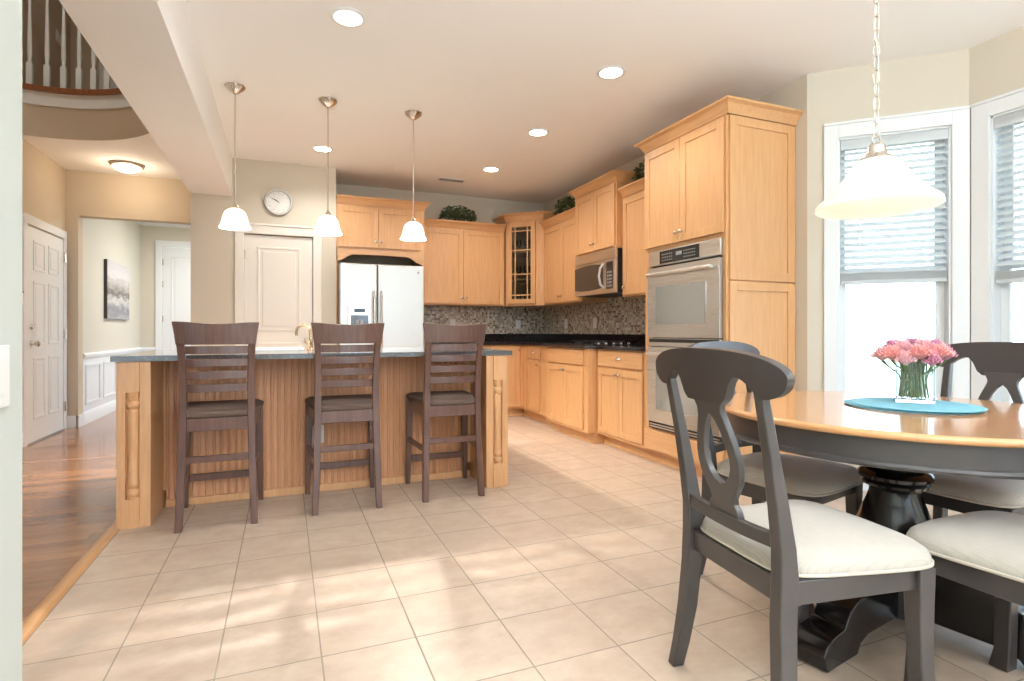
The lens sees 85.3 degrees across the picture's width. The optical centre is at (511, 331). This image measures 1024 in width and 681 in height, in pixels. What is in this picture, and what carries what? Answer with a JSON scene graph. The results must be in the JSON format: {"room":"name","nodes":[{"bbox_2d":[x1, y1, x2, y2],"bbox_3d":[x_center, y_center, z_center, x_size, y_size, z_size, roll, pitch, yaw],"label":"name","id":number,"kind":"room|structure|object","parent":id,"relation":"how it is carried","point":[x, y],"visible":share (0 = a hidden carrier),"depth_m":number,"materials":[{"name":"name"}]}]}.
{"room":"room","nodes":[
{"label":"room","id":0,"kind":"room"},
{"bbox_2d":[0,0,21,680],"bbox_3d":[0.009,-0.360,-1.503,0.140,2.800,5.610,0,0,-22],"label":"wall","id":1,"kind":"structure","parent":0,"point":[10,10],"depth_m":1.07,"materials":[{"name":"grey paint"}]},
{"bbox_2d":[0,345,9,407],"bbox_3d":[-0.939,0.082,1.021,0.010,0.116,0.072,0,0,-22],"label":"switch plate","id":2,"kind":"object","parent":1,"relation":"attached to","point":[4,349],"visible":1,"depth_m":1.03,"materials":[{"name":"white plastic"}]},
{"bbox_2d":[22,0,69,238],"bbox_3d":[-3.510,-1.660,2.591,0.140,5.400,7.650,0,0,-22],"label":"wall","id":3,"kind":"structure","parent":0,"point":[43,179],"depth_m":5.45,"materials":[{"name":"beige paint"}]},
{"bbox_2d":[22,212,66,446],"bbox_3d":[-4.582,-0.020,5.512,0.082,2.120,1.070,0,0,-22],"label":"door","id":4,"kind":"structure","parent":3,"relation":"in","point":[44,255],"depth_m":5.43,"materials":[{"name":"white paint"}]},
{"bbox_2d":[22,413,84,447],"bbox_3d":[-3.672,0.975,3.340,0.126,0.130,6.160,0,0,-22],"label":"baseboard","id":5,"kind":"structure","parent":3,"relation":"attached to","point":[77,421],"depth_m":6.04,"materials":[{"name":"white paint"}]},
{"bbox_2d":[56,29,60,45],"bbox_3d":[-4.747,-3.080,5.828,0.013,0.120,0.150,0,0,-22],"label":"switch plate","id":6,"kind":"object","parent":3,"relation":"attached to","point":[58,35],"visible":0.77,"depth_m":5.81,"materials":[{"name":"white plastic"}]},
{"bbox_2d":[70,17,98,88],"bbox_3d":[-4.250,-3.260,6.495,1.440,2.200,0.140,0,0,-22],"label":"wall","id":7,"kind":"structure","parent":0,"point":[86,65],"depth_m":6.20,"materials":[{"name":"beige paint"}]},
{"bbox_2d":[99,60,115,88],"bbox_3d":[-4.195,-3.240,6.426,0.950,2.120,0.029,0,0,-22],"label":"door","id":8,"kind":"structure","parent":7,"relation":"in","point":[101,67],"depth_m":6.25,"materials":[{"name":"white paint"}]},
{"bbox_2d":[22,103,148,139],"bbox_3d":[-3.514,-1.903,4.911,1.818,0.285,0.489,0,0,18],"label":"wall","id":9,"kind":"structure","parent":0,"point":[37,120],"depth_m":5.07,"materials":[{"name":"beige paint"}]},
{"bbox_2d":[22,83,121,95],"bbox_3d":[-3.514,-2.188,4.908,1.846,0.045,0.534,0,0,18],"label":"trim","id":10,"kind":"structure","parent":9,"relation":"attached to","point":[115,91],"depth_m":5.04,"materials":[{"name":"brown wood"}]},
{"bbox_2d":[26,0,117,88],"bbox_3d":[-3.554,-2.667,4.929,1.666,0.915,0.395,0,0,16],"label":"balcony railing","id":11,"kind":"object","parent":10,"relation":"on","point":[29,66],"visible":0.3,"depth_m":5.08,"materials":[{"name":"white paint"}]},
{"bbox_2d":[22,89,130,108],"bbox_3d":[-3.515,-2.105,4.907,1.818,0.120,0.496,0,0,18],"label":"trim","id":12,"kind":"structure","parent":9,"relation":"on","point":[28,96],"depth_m":5.07,"materials":[{"name":"white paint"}]},
{"bbox_2d":[22,133,180,179],"bbox_3d":[-3.791,-1.759,5.230,1.334,0.001,2.250,0,0,-22],"label":"ceiling","id":13,"kind":"structure","parent":0,"point":[78,155],"depth_m":5.51,"materials":[{"name":"white paint"}]},
{"bbox_2d":[108,160,144,172],"bbox_3d":[-4.041,-1.718,5.836,0.316,0.084,0.316,0,0,-22],"label":"flush ceiling light","id":14,"kind":"object","parent":13,"relation":"attached to","point":[124,166],"visible":1,"depth_m":5.75,"materials":[{"name":"white glass"}]},
{"bbox_2d":[83,218,139,352],"bbox_3d":[-5.373,-0.360,7.420,0.140,2.800,2.700,0,0,-22],"label":"wall","id":15,"kind":"structure","parent":0,"point":[117,241],"depth_m":7.11,"materials":[{"name":"beige paint"}]},
{"bbox_2d":[83,347,141,424],"bbox_3d":[-5.294,0.640,7.457,0.035,0.800,2.690,0,0,-22],"label":"wainscoting","id":16,"kind":"structure","parent":15,"relation":"attached to","point":[99,374],"depth_m":6.75,"materials":[{"name":"white paint"}]},
{"bbox_2d":[104,259,128,319],"bbox_3d":[-5.289,-0.542,7.454,0.037,0.745,1.060,0,0,-22],"label":"canvas painting","id":17,"kind":"object","parent":15,"relation":"attached to","point":[116,276],"visible":1,"depth_m":7.35,"materials":[{"name":"grey fabric"}]},
{"bbox_2d":[66,170,190,415],"bbox_3d":[-4.242,-0.535,6.342,1.340,3.150,0.150,0,0,-22],"label":"wall","id":18,"kind":"structure","parent":0,"point":[91,195],"depth_m":6.14,"materials":[{"name":"beige paint"}]},
{"bbox_2d":[135,221,190,227],"bbox_3d":[-3.597,-1.715,8.150,3.700,0.090,2.690,0,0,-22],"label":"trim","id":19,"kind":"structure","parent":18,"relation":"attached to","point":[139,223],"depth_m":8.79,"materials":[{"name":"white paint"}]},
{"bbox_2d":[140,225,190,346],"bbox_3d":[-4.132,-0.360,9.460,3.700,2.800,0.140,0,0,-22],"label":"wall","id":20,"kind":"structure","parent":0,"point":[148,234],"depth_m":8.74,"materials":[{"name":"beige paint"}]},
{"bbox_2d":[141,347,154,351],"bbox_3d":[-5.715,0.640,8.719,0.210,0.800,0.035,0,0,-22],"label":"trim","id":21,"kind":"structure","parent":20,"relation":"attached to","point":[143,348],"depth_m":8.71,"materials":[{"name":"white paint"}]},
{"bbox_2d":[155,240,190,349],"bbox_3d":[-5.152,-0.205,8.981,1.030,2.490,0.069,0,0,-22],"label":"door","id":22,"kind":"structure","parent":20,"relation":"in","point":[172,265],"depth_m":8.86,"materials":[{"name":"white paint"}]},
{"bbox_2d":[191,158,335,347],"bbox_3d":[-2.551,-0.360,5.785,1.370,2.800,0.120,0,0,-22],"label":"wall","id":23,"kind":"structure","parent":0,"point":[212,247],"depth_m":5.66,"materials":[{"name":"beige paint"}]},
{"bbox_2d":[235,223,321,347],"bbox_3d":[-2.416,-0.035,5.772,0.850,2.150,0.099,0,0,-22],"label":"door","id":24,"kind":"structure","parent":23,"relation":"in","point":[273,274],"depth_m":5.78,"materials":[{"name":"white paint"}]},
{"bbox_2d":[264,189,292,214],"bbox_3d":[-2.417,-1.345,5.755,0.272,0.272,0.035,0,0,-22],"label":"wall clock","id":25,"kind":"object","parent":23,"relation":"attached to","point":[276,201],"visible":1,"depth_m":5.75,"materials":[{"name":"silver metal"}]},
{"bbox_2d":[336,184,544,333],"bbox_3d":[-0.869,-0.360,7.167,2.790,2.800,0.152,0,0,-22],"label":"wall","id":26,"kind":"structure","parent":0,"point":[486,209],"depth_m":7.22,"materials":[{"name":"beige paint"}]},
{"bbox_2d":[424,218,505,306],"bbox_3d":[-0.657,-0.843,6.974,1.100,1.025,0.390,0,0,-22],"label":"upper cabinet","id":27,"kind":"object","parent":26,"relation":"attached to","point":[464,260],"visible":0.91,"depth_m":6.83,"materials":[{"name":"brown wood"}]},
{"bbox_2d":[438,205,476,221],"bbox_3d":[-0.677,-1.462,6.973,0.505,0.252,0.280,0,0,-22],"label":"ivy plant","id":28,"kind":"object","parent":27,"relation":"on","point":[456,211],"visible":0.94,"depth_m":6.93,"materials":[{"name":"green plant"}]},
{"bbox_2d":[516,320,520,328],"bbox_3d":[0.083,-0.100,7.469,0.072,0.116,0.008,0,0,-22],"label":"wall outlet","id":29,"kind":"object","parent":26,"relation":"attached to","point":[518,322],"visible":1,"depth_m":7.47,"materials":[{"name":"white plastic"}]},
{"bbox_2d":[492,211,559,307],"bbox_3d":[0.234,-0.907,7.142,0.763,1.155,0.748,0,0,-22],"label":"upper cabinet","id":30,"kind":"object","parent":26,"relation":"attached to","point":[519,226],"visible":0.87,"depth_m":7.01,"materials":[{"name":"brown wood"}]},
{"bbox_2d":[512,251,535,257],"bbox_3d":[0.249,-1.006,7.192,0.658,0.012,0.628,0,0,-22],"label":"shelf","id":31,"kind":"object","parent":30,"relation":"attached to","point":[518,254],"depth_m":7.17,"materials":[{"name":"brown wood"}]},
{"bbox_2d":[512,278,535,282],"bbox_3d":[0.249,-0.666,7.192,0.658,0.012,0.628,0,0,-22],"label":"shelf","id":32,"kind":"object","parent":30,"relation":"attached to","point":[529,280],"depth_m":7.12,"materials":[{"name":"brown wood"}]},
{"bbox_2d":[22,411,1023,680],"bbox_3d":[-1.335,1.080,2.912,8.130,0.080,14.800,0,0,-22],"label":"floor","id":33,"kind":"structure","parent":0,"point":[567,570],"depth_m":2.27,"materials":[{"name":"tile"}]},
{"bbox_2d":[22,519,118,644],"bbox_3d":[-2.186,1.034,3.131,0.064,0.013,5.050,0,0,-22],"label":"trim","id":34,"kind":"structure","parent":33,"relation":"on","point":[33,620],"depth_m":2.26,"materials":[{"name":"brown wood"}]},
{"bbox_2d":[172,321,263,533],"bbox_3d":[-1.648,0.493,3.143,0.444,1.095,0.532,0,0,-23],"label":"bar stool","id":35,"kind":"object","parent":33,"relation":"on","point":[198,416],"visible":1,"depth_m":2.97,"materials":[{"name":"brown wood"}]},
{"bbox_2d":[116,355,507,528],"bbox_3d":[-1.251,0.599,3.822,2.218,0.883,1.077,0,0,-22],"label":"kitchen island","id":36,"kind":"object","parent":33,"relation":"on","point":[147,392],"visible":0.75,"depth_m":3.54,"materials":[{"name":"brown wood"}]},
{"bbox_2d":[110,347,511,361],"bbox_3d":[-1.259,0.141,3.847,2.265,0.030,1.125,0,0,-22],"label":"island countertop","id":37,"kind":"structure","parent":36,"relation":"on","point":[153,355],"depth_m":3.31,"materials":[{"name":"grey stone"}]},
{"bbox_2d":[255,347,303,350],"bbox_3d":[-1.712,0.217,3.849,0.496,0.206,0.416,0,0,-22],"label":"bar sink","id":38,"kind":"object","parent":37,"relation":"in","point":[285,348],"visible":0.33,"depth_m":3.73,"materials":[{"name":"white ceramic"}]},
{"bbox_2d":[295,324,313,349],"bbox_3d":[-1.452,0.034,3.935,0.133,0.184,0.092,0,0,17],"label":"kitchen faucet","id":39,"kind":"object","parent":37,"relation":"on","point":[300,325],"visible":1,"depth_m":3.93,"materials":[{"name":"brown metal"}]},
{"bbox_2d":[312,425,323,443],"bbox_3d":[-1.260,0.665,3.616,0.072,0.116,0.008,0,0,-22],"label":"wall outlet","id":40,"kind":"object","parent":36,"relation":"attached to","point":[322,426],"visible":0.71,"depth_m":3.62,"materials":[{"name":"white plastic"}]},
{"bbox_2d":[305,322,384,515],"bbox_3d":[-1.029,0.493,3.414,0.444,1.095,0.532,0,0,-22],"label":"bar stool","id":41,"kind":"object","parent":33,"relation":"on","point":[320,409],"visible":1,"depth_m":3.24,"materials":[{"name":"brown wood"}]},
{"bbox_2d":[337,263,423,346],"bbox_3d":[-1.526,0.152,6.353,0.912,1.775,0.783,0,0,-22],"label":"refrigerator","id":42,"kind":"object","parent":33,"relation":"on","point":[391,295],"visible":0.52,"depth_m":6.07,"materials":[{"name":"white metal"}]},
{"bbox_2d":[336,194,430,344],"bbox_3d":[-1.530,-0.217,6.455,1.023,2.515,0.688,0,0,-22],"label":"tall cabinet","id":43,"kind":"object","parent":33,"relation":"on","point":[369,226],"visible":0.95,"depth_m":6.14,"materials":[{"name":"brown wood"}]},
{"bbox_2d":[406,323,486,502],"bbox_3d":[-0.435,0.493,3.657,0.444,1.095,0.532,0,0,-21],"label":"bar stool","id":44,"kind":"object","parent":33,"relation":"on","point":[462,403],"visible":1,"depth_m":3.49,"materials":[{"name":"brown wood"}]},
{"bbox_2d":[483,345,523,415],"bbox_3d":[-0.525,0.598,6.888,1.284,0.884,0.645,0,0,-22],"label":"base cabinet","id":45,"kind":"object","parent":33,"relation":"on","point":[514,409],"visible":0.23,"depth_m":6.80,"materials":[{"name":"brown wood"}]},
{"bbox_2d":[424,334,645,350],"bbox_3d":[0.198,0.090,5.829,1.823,0.132,3.152,0,0,-22],"label":"countertop","id":46,"kind":"structure","parent":45,"relation":"on","point":[546,340],"depth_m":6.53,"materials":[{"name":"black stone"}]},
{"bbox_2d":[556,340,637,344],"bbox_3d":[0.848,0.106,5.661,0.510,0.038,0.760,0,0,-22],"label":"cooktop","id":47,"kind":"object","parent":46,"relation":"in","point":[595,342],"visible":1,"depth_m":5.46,"materials":[{"name":"black glass"}]},
{"bbox_2d":[519,345,532,417],"bbox_3d":[0.388,0.598,6.897,0.647,0.884,0.273,0,0,-22],"label":"base cabinet","id":48,"kind":"object","parent":33,"relation":"on","point":[523,348],"visible":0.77,"depth_m":6.74,"materials":[{"name":"brown wood"}]},
{"bbox_2d":[527,345,552,424],"bbox_3d":[0.583,0.598,6.428,0.654,0.884,0.738,0,0,-22],"label":"base cabinet","id":49,"kind":"object","parent":33,"relation":"on","point":[536,355],"visible":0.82,"depth_m":6.38,"materials":[{"name":"brown wood"}]},
{"bbox_2d":[547,347,603,443],"bbox_3d":[0.839,0.598,5.661,0.747,0.884,0.872,0,0,-22],"label":"base cabinet","id":50,"kind":"object","parent":33,"relation":"on","point":[572,373],"visible":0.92,"depth_m":5.37,"materials":[{"name":"brown wood"}]},
{"bbox_2d":[597,349,652,459],"bbox_3d":[1.194,0.598,4.932,0.654,0.884,0.740,0,0,-22],"label":"base cabinet","id":51,"kind":"object","parent":33,"relation":"on","point":[621,373],"visible":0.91,"depth_m":4.75,"materials":[{"name":"brown wood"}]},
{"bbox_2d":[634,95,803,476],"bbox_3d":[1.497,-0.240,4.166,0.672,2.560,1.032,0,0,-22],"label":"tall cabinet","id":52,"kind":"object","parent":33,"relation":"on","point":[725,170],"visible":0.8,"depth_m":3.81,"materials":[{"name":"brown wood"}]},
{"bbox_2d":[646,238,722,443],"bbox_3d":[1.426,0.063,4.121,0.544,1.378,0.784,0,0,-22],"label":"double wall oven","id":53,"kind":"object","parent":52,"relation":"in","point":[685,283],"visible":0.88,"depth_m":4.01,"materials":[{"name":"silver metal"}]},
{"bbox_2d":[687,341,863,616],"bbox_3d":[1.109,0.541,2.347,0.575,0.998,0.589,0,0,-36],"label":"dining chair","id":54,"kind":"object","parent":33,"relation":"on","point":[819,481],"visible":0.41,"depth_m":2.22,"materials":[{"name":"grey paint"}]},
{"bbox_2d":[717,452,861,496],"bbox_3d":[1.140,0.568,2.306,0.474,0.068,0.474,0,0,-36],"label":"seat cushion","id":55,"kind":"object","parent":54,"relation":"on","point":[803,476],"depth_m":2.17,"materials":[{"name":"beige fabric"}]},
{"bbox_2d":[656,347,935,680],"bbox_3d":[0.785,0.541,1.575,0.589,0.998,0.575,0,0,-15],"label":"dining chair","id":56,"kind":"object","parent":33,"relation":"on","point":[798,554],"visible":1,"depth_m":1.42,"materials":[{"name":"grey paint"}]},
{"bbox_2d":[702,500,931,577],"bbox_3d":[0.834,0.568,1.590,0.474,0.068,0.474,0,0,-15],"label":"seat cushion","id":57,"kind":"object","parent":56,"relation":"on","point":[830,542],"depth_m":1.43,"materials":[{"name":"beige fabric"}]},
{"bbox_2d":[725,391,1023,672],"bbox_3d":[1.407,0.660,2.043,1.236,0.760,1.285,0,0,-37],"label":"dining table","id":58,"kind":"object","parent":33,"relation":"on","point":[898,455],"visible":0.53,"depth_m":1.78,"materials":[{"name":"brown wood"}]},
{"bbox_2d":[846,403,984,414],"bbox_3d":[1.490,0.278,2.077,0.420,0.004,0.420,0,0,-22],"label":"placemat","id":59,"kind":"object","parent":58,"relation":"on","point":[846,403],"visible":0.25,"depth_m":1.91,"materials":[{"name":"teal fabric"}]},
{"bbox_2d":[844,399,939,412],"bbox_3d":[1.490,0.274,2.088,0.420,0.004,0.420,0,0,-22],"label":"placemat","id":60,"kind":"object","parent":59,"relation":"on","point":[845,401],"visible":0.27,"depth_m":1.99,"materials":[{"name":"teal fabric"}]},
{"bbox_2d":[848,397,987,412],"bbox_3d":[1.499,0.270,2.072,0.420,0.004,0.420,0,0,-22],"label":"placemat","id":61,"kind":"object","parent":60,"relation":"on","point":[878,402],"visible":0.94,"depth_m":2.03,"materials":[{"name":"teal fabric"}]},
{"bbox_2d":[893,362,934,403],"bbox_3d":[1.542,0.184,2.136,0.120,0.165,0.120,0,0,31],"label":"glass vase","id":62,"kind":"object","parent":61,"relation":"on","point":[896,398],"visible":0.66,"depth_m":2.12,"materials":[{"name":"glass"}]},
{"bbox_2d":[876,345,922,397],"bbox_3d":[1.487,0.150,2.119,0.168,0.205,0.099,0,0,16],"label":"carnation","id":63,"kind":"object","parent":62,"relation":"in","point":[890,352],"visible":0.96,"depth_m":2.12,"materials":[{"name":"pink plant"}]},
{"bbox_2d":[869,346,929,398],"bbox_3d":[1.499,0.153,2.157,0.190,0.198,0.087,0,0,31],"label":"carnation","id":64,"kind":"object","parent":62,"relation":"in","point":[878,348],"visible":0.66,"depth_m":2.17,"materials":[{"name":"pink plant"}]},
{"bbox_2d":[882,339,919,396],"bbox_3d":[1.529,0.138,2.191,0.137,0.227,0.092,0,0,31],"label":"carnation","id":65,"kind":"object","parent":62,"relation":"in","point":[889,342],"visible":0.21,"depth_m":2.19,"materials":[{"name":"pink plant"}]},
{"bbox_2d":[892,340,918,398],"bbox_3d":[1.507,0.139,2.147,0.099,0.224,0.096,0,0,31],"label":"carnation","id":66,"kind":"object","parent":62,"relation":"in","point":[903,345],"visible":0.48,"depth_m":2.13,"materials":[{"name":"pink plant"}]},
{"bbox_2d":[894,350,917,397],"bbox_3d":[1.517,0.159,2.098,0.159,0.185,0.073,0,0,-20],"label":"carnation","id":67,"kind":"object","parent":62,"relation":"in","point":[903,358],"visible":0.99,"depth_m":2.08,"materials":[{"name":"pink plant"}]},
{"bbox_2d":[898,337,919,397],"bbox_3d":[1.564,0.135,2.181,0.113,0.232,0.098,0,0,-21],"label":"carnation","id":68,"kind":"object","parent":62,"relation":"in","point":[911,340],"visible":0.15,"depth_m":2.17,"materials":[{"name":"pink plant"}]},
{"bbox_2d":[900,338,934,397],"bbox_3d":[1.560,0.136,2.117,0.107,0.230,0.095,0,0,-11],"label":"carnation","id":69,"kind":"object","parent":62,"relation":"in","point":[927,342],"visible":0.37,"depth_m":2.12,"materials":[{"name":"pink plant"}]},
{"bbox_2d":[903,344,935,397],"bbox_3d":[1.532,0.148,2.091,0.101,0.208,0.147,0,0,31],"label":"carnation","id":70,"kind":"object","parent":62,"relation":"in","point":[918,351],"visible":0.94,"depth_m":2.06,"materials":[{"name":"pink plant"}]},
{"bbox_2d":[903,350,943,396],"bbox_3d":[1.544,0.159,2.085,0.068,0.185,0.142,0,0,-2],"label":"carnation","id":71,"kind":"object","parent":62,"relation":"in","point":[931,360],"visible":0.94,"depth_m":2.04,"materials":[{"name":"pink plant"}]},
{"bbox_2d":[906,338,947,398],"bbox_3d":[1.590,0.137,2.128,0.155,0.230,0.094,0,0,-11],"label":"carnation","id":72,"kind":"object","parent":62,"relation":"in","point":[937,341],"visible":0.19,"depth_m":2.12,"materials":[{"name":"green plant"}]},
{"bbox_2d":[901,343,955,397],"bbox_3d":[1.572,0.145,2.091,0.103,0.214,0.157,0,0,-35],"label":"carnation","id":73,"kind":"object","parent":62,"relation":"in","point":[942,349],"visible":0.59,"depth_m":2.05,"materials":[{"name":"pink plant"}]},
{"bbox_2d":[898,345,958,398],"bbox_3d":[1.584,0.149,2.116,0.187,0.205,0.089,0,0,31],"label":"carnation","id":74,"kind":"object","parent":62,"relation":"in","point":[947,357],"visible":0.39,"depth_m":2.09,"materials":[{"name":"green plant"}]},
{"bbox_2d":[904,511,1023,680],"bbox_3d":[1.416,0.541,1.426,0.575,0.998,0.589,0,0,-22],"label":"dining chair","id":75,"kind":"object","parent":33,"relation":"on","point":[983,551],"visible":0.8,"depth_m":1.48,"materials":[{"name":"white fabric"}]},
{"bbox_2d":[906,511,1023,582],"bbox_3d":[1.395,0.568,1.472,0.474,0.068,0.474,0,0,-22],"label":"seat cushion","id":76,"kind":"object","parent":75,"relation":"on","point":[990,544],"depth_m":1.47,"materials":[{"name":"beige fabric"}]},
{"bbox_2d":[922,342,1023,518],"bbox_3d":[1.811,0.541,2.193,0.589,0.998,0.575,0,0,-26],"label":"dining chair","id":77,"kind":"object","parent":33,"relation":"on","point":[1002,363],"visible":0.4,"depth_m":2.24,"materials":[{"name":"grey paint"}]},
{"bbox_2d":[926,474,1023,508],"bbox_3d":[1.764,0.568,2.172,0.474,0.068,0.474,0,0,-26],"label":"seat cushion","id":78,"kind":"object","parent":77,"relation":"on","point":[984,492],"depth_m":1.97,"materials":[{"name":"beige fabric"}]},
{"bbox_2d":[185,0,1023,203],"bbox_3d":[1.142,-1.820,1.925,4.570,0.120,11.380,0,0,-22],"label":"ceiling","id":79,"kind":"structure","parent":0,"point":[480,75],"depth_m":3.69,"materials":[{"name":"white paint"}]},
{"bbox_2d":[59,0,231,195],"bbox_3d":[-1.018,-1.565,0.697,0.373,0.390,10.460,0,0,-22],"label":"ceiling beam","id":80,"kind":"structure","parent":79,"relation":"attached to","point":[150,49],"depth_m":3.06,"materials":[{"name":"white paint"}]},
{"bbox_2d":[218,82,250,230],"bbox_3d":[-1.983,-1.252,3.981,0.214,1.016,0.214,0,0,-22],"label":"pendant light","id":81,"kind":"object","parent":79,"relation":"hanging from","point":[233,218],"visible":1,"depth_m":3.96,"materials":[{"name":"white glass"}]},
{"bbox_2d":[312,145,333,151],"bbox_3d":[-1.814,-1.754,5.330,0.200,0.010,0.200,0,0,-22],"label":"recessed light","id":82,"kind":"object","parent":79,"relation":"in","point":[321,148],"visible":0.9,"depth_m":5.31,"materials":[{"name":"white paint"}]},
{"bbox_2d":[313,96,342,235],"bbox_3d":[-1.397,-1.252,4.220,0.214,1.016,0.214,0,0,-22],"label":"pendant light","id":83,"kind":"object","parent":79,"relation":"hanging from","point":[327,224],"visible":1,"depth_m":4.19,"materials":[{"name":"white glass"}]},
{"bbox_2d":[329,7,366,26],"bbox_3d":[-0.916,-1.754,3.106,0.200,0.010,0.200,0,0,-22],"label":"recessed light","id":84,"kind":"object","parent":79,"relation":"in","point":[344,16],"visible":1,"depth_m":3.09,"materials":[{"name":"white paint"}]},
{"bbox_2d":[400,110,426,241],"bbox_3d":[-0.792,-1.252,4.467,0.214,1.016,0.214,0,0,-22],"label":"pendant light","id":85,"kind":"object","parent":79,"relation":"hanging from","point":[413,231],"visible":1,"depth_m":4.43,"materials":[{"name":"white glass"}]},
{"bbox_2d":[436,177,465,182],"bbox_3d":[-0.703,-1.756,6.431,0.320,0.008,0.130,0,0,-22],"label":"ceiling vent","id":86,"kind":"object","parent":79,"relation":"in","point":[439,178],"visible":1,"depth_m":6.43,"materials":[{"name":"beige metal"}]},
{"bbox_2d":[482,166,499,171],"bbox_3d":[-0.226,-1.754,6.004,0.200,0.010,0.200,0,0,-22],"label":"recessed light","id":87,"kind":"object","parent":79,"relation":"in","point":[489,168],"visible":1,"depth_m":5.99,"materials":[{"name":"white paint"}]},
{"bbox_2d":[527,128,548,135],"bbox_3d":[0.229,-1.754,4.892,0.200,0.010,0.200,0,0,-22],"label":"recessed light","id":88,"kind":"object","parent":79,"relation":"in","point":[535,131],"visible":1,"depth_m":4.88,"materials":[{"name":"white paint"}]},
{"bbox_2d":[596,65,625,78],"bbox_3d":[0.670,-1.754,3.764,0.200,0.010,0.200,0,0,-22],"label":"recessed light","id":89,"kind":"object","parent":79,"relation":"in","point":[610,71],"visible":1,"depth_m":3.75,"materials":[{"name":"white paint"}]},
{"bbox_2d":[814,0,945,219],"bbox_3d":[1.281,-1.097,1.954,0.384,1.327,0.384,0,0,-22],"label":"dining pendant","id":90,"kind":"object","parent":79,"relation":"hanging from","point":[879,185],"visible":1,"depth_m":1.92,"materials":[{"name":"white glass"}]},
{"bbox_2d":[544,75,806,456],"bbox_3d":[1.266,-0.360,5.805,0.148,2.800,4.288,0,0,-22],"label":"wall","id":91,"kind":"structure","parent":0,"point":[793,94],"depth_m":3.96,"materials":[{"name":"beige paint"}]},
{"bbox_2d":[540,207,606,305],"bbox_3d":[0.701,-0.843,6.498,0.390,1.025,0.947,0,0,-22],"label":"upper cabinet","id":92,"kind":"object","parent":91,"relation":"attached to","point":[559,230],"visible":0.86,"depth_m":6.43,"materials":[{"name":"brown wood"}]},
{"bbox_2d":[552,196,574,214],"bbox_3d":[0.654,-1.472,6.595,0.307,0.272,0.531,0,0,-22],"label":"ivy plant","id":93,"kind":"object","parent":92,"relation":"on","point":[571,204],"visible":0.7,"depth_m":6.55,"materials":[{"name":"green plant"}]},
{"bbox_2d":[593,318,596,327],"bbox_3d":[0.950,-0.105,6.372,0.008,0.116,0.072,0,0,-22],"label":"wall outlet","id":94,"kind":"object","parent":91,"relation":"attached to","point":[594,319],"visible":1,"depth_m":6.36,"materials":[{"name":"white plastic"}]},
{"bbox_2d":[569,169,644,256],"bbox_3d":[0.997,-1.157,5.680,0.460,0.715,0.906,0,0,-22],"label":"upper cabinet","id":95,"kind":"object","parent":91,"relation":"attached to","point":[598,202],"visible":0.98,"depth_m":5.50,"materials":[{"name":"brown wood"}]},
{"bbox_2d":[575,248,622,297],"bbox_3d":[0.988,-0.587,5.678,0.468,0.423,0.778,0,0,-22],"label":"microwave oven","id":96,"kind":"object","parent":95,"relation":"attached to","point":[598,274],"visible":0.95,"depth_m":5.52,"materials":[{"name":"silver metal"}]},
{"bbox_2d":[618,177,645,297],"bbox_3d":[1.319,-0.843,4.984,0.390,1.025,0.742,0,0,-22],"label":"upper cabinet","id":97,"kind":"object","parent":91,"relation":"attached to","point":[633,194],"visible":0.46,"depth_m":5.08,"materials":[{"name":"brown wood"}]},
{"bbox_2d":[631,159,644,181],"bbox_3d":[1.268,-1.471,5.146,0.282,0.270,0.451,0,0,-22],"label":"ivy plant","id":98,"kind":"object","parent":97,"relation":"on","point":[637,170],"visible":0.23,"depth_m":5.14,"materials":[{"name":"green plant"}]},
{"bbox_2d":[807,48,968,467],"bbox_3d":[2.453,-0.360,3.687,0.891,2.800,0.140,0,0,23],"label":"wall","id":99,"kind":"structure","parent":0,"point":[939,80],"depth_m":3.71,"materials":[{"name":"beige paint"}]},
{"bbox_2d":[863,483,868,490],"bbox_3d":[2.421,0.973,3.611,0.891,0.134,0.026,0,0,23],"label":"baseboard","id":100,"kind":"structure","parent":99,"relation":"attached to","point":[865,486],"depth_m":3.65,"materials":[{"name":"white paint"}]},
{"bbox_2d":[824,105,969,398],"bbox_3d":[2.488,-0.399,3.645,0.792,1.998,0.190,0,0,23],"label":"window","id":101,"kind":"structure","parent":99,"relation":"in","point":[952,296],"depth_m":3.56,"materials":[{"name":"white paint"}]},
{"bbox_2d":[840,128,947,284],"bbox_3d":[2.478,-0.800,3.629,0.589,0.960,0.078,0,0,23],"label":"blind","id":102,"kind":"object","parent":101,"relation":"attached to","point":[937,273],"visible":0.79,"depth_m":3.60,"materials":[{"name":"white plastic"}]},
{"bbox_2d":[969,26,1023,398],"bbox_3d":[3.181,-0.360,2.791,0.140,2.800,1.482,0,0,-22],"label":"wall","id":103,"kind":"structure","parent":0,"point":[996,65],"depth_m":3.33,"materials":[{"name":"beige paint"}]},
{"bbox_2d":[970,87,1023,402],"bbox_3d":[3.158,-0.399,2.781,0.190,1.998,1.442,0,0,-22],"label":"window","id":104,"kind":"structure","parent":103,"relation":"in","point":[991,302],"depth_m":3.35,"materials":[{"name":"white paint"}]},
{"bbox_2d":[994,109,1023,283],"bbox_3d":[3.021,-0.785,3.066,0.078,0.990,0.591,0,0,-22],"label":"blind","id":105,"kind":"object","parent":104,"relation":"attached to","point":[1010,276],"visible":1,"depth_m":3.27,"materials":[{"name":"white plastic"}]},
{"label":"outside","id":106,"kind":"structure","parent":0,"visible":0},
{"bbox_2d":[846,350,1023,402],"bbox_3d":[2.739,1.440,6.519,70.000,0.100,70.000,0,0,-22],"label":"ground","id":107,"kind":"structure","parent":106,"point":[864,373],"depth_m":18.18,"materials":[{"name":"white"}]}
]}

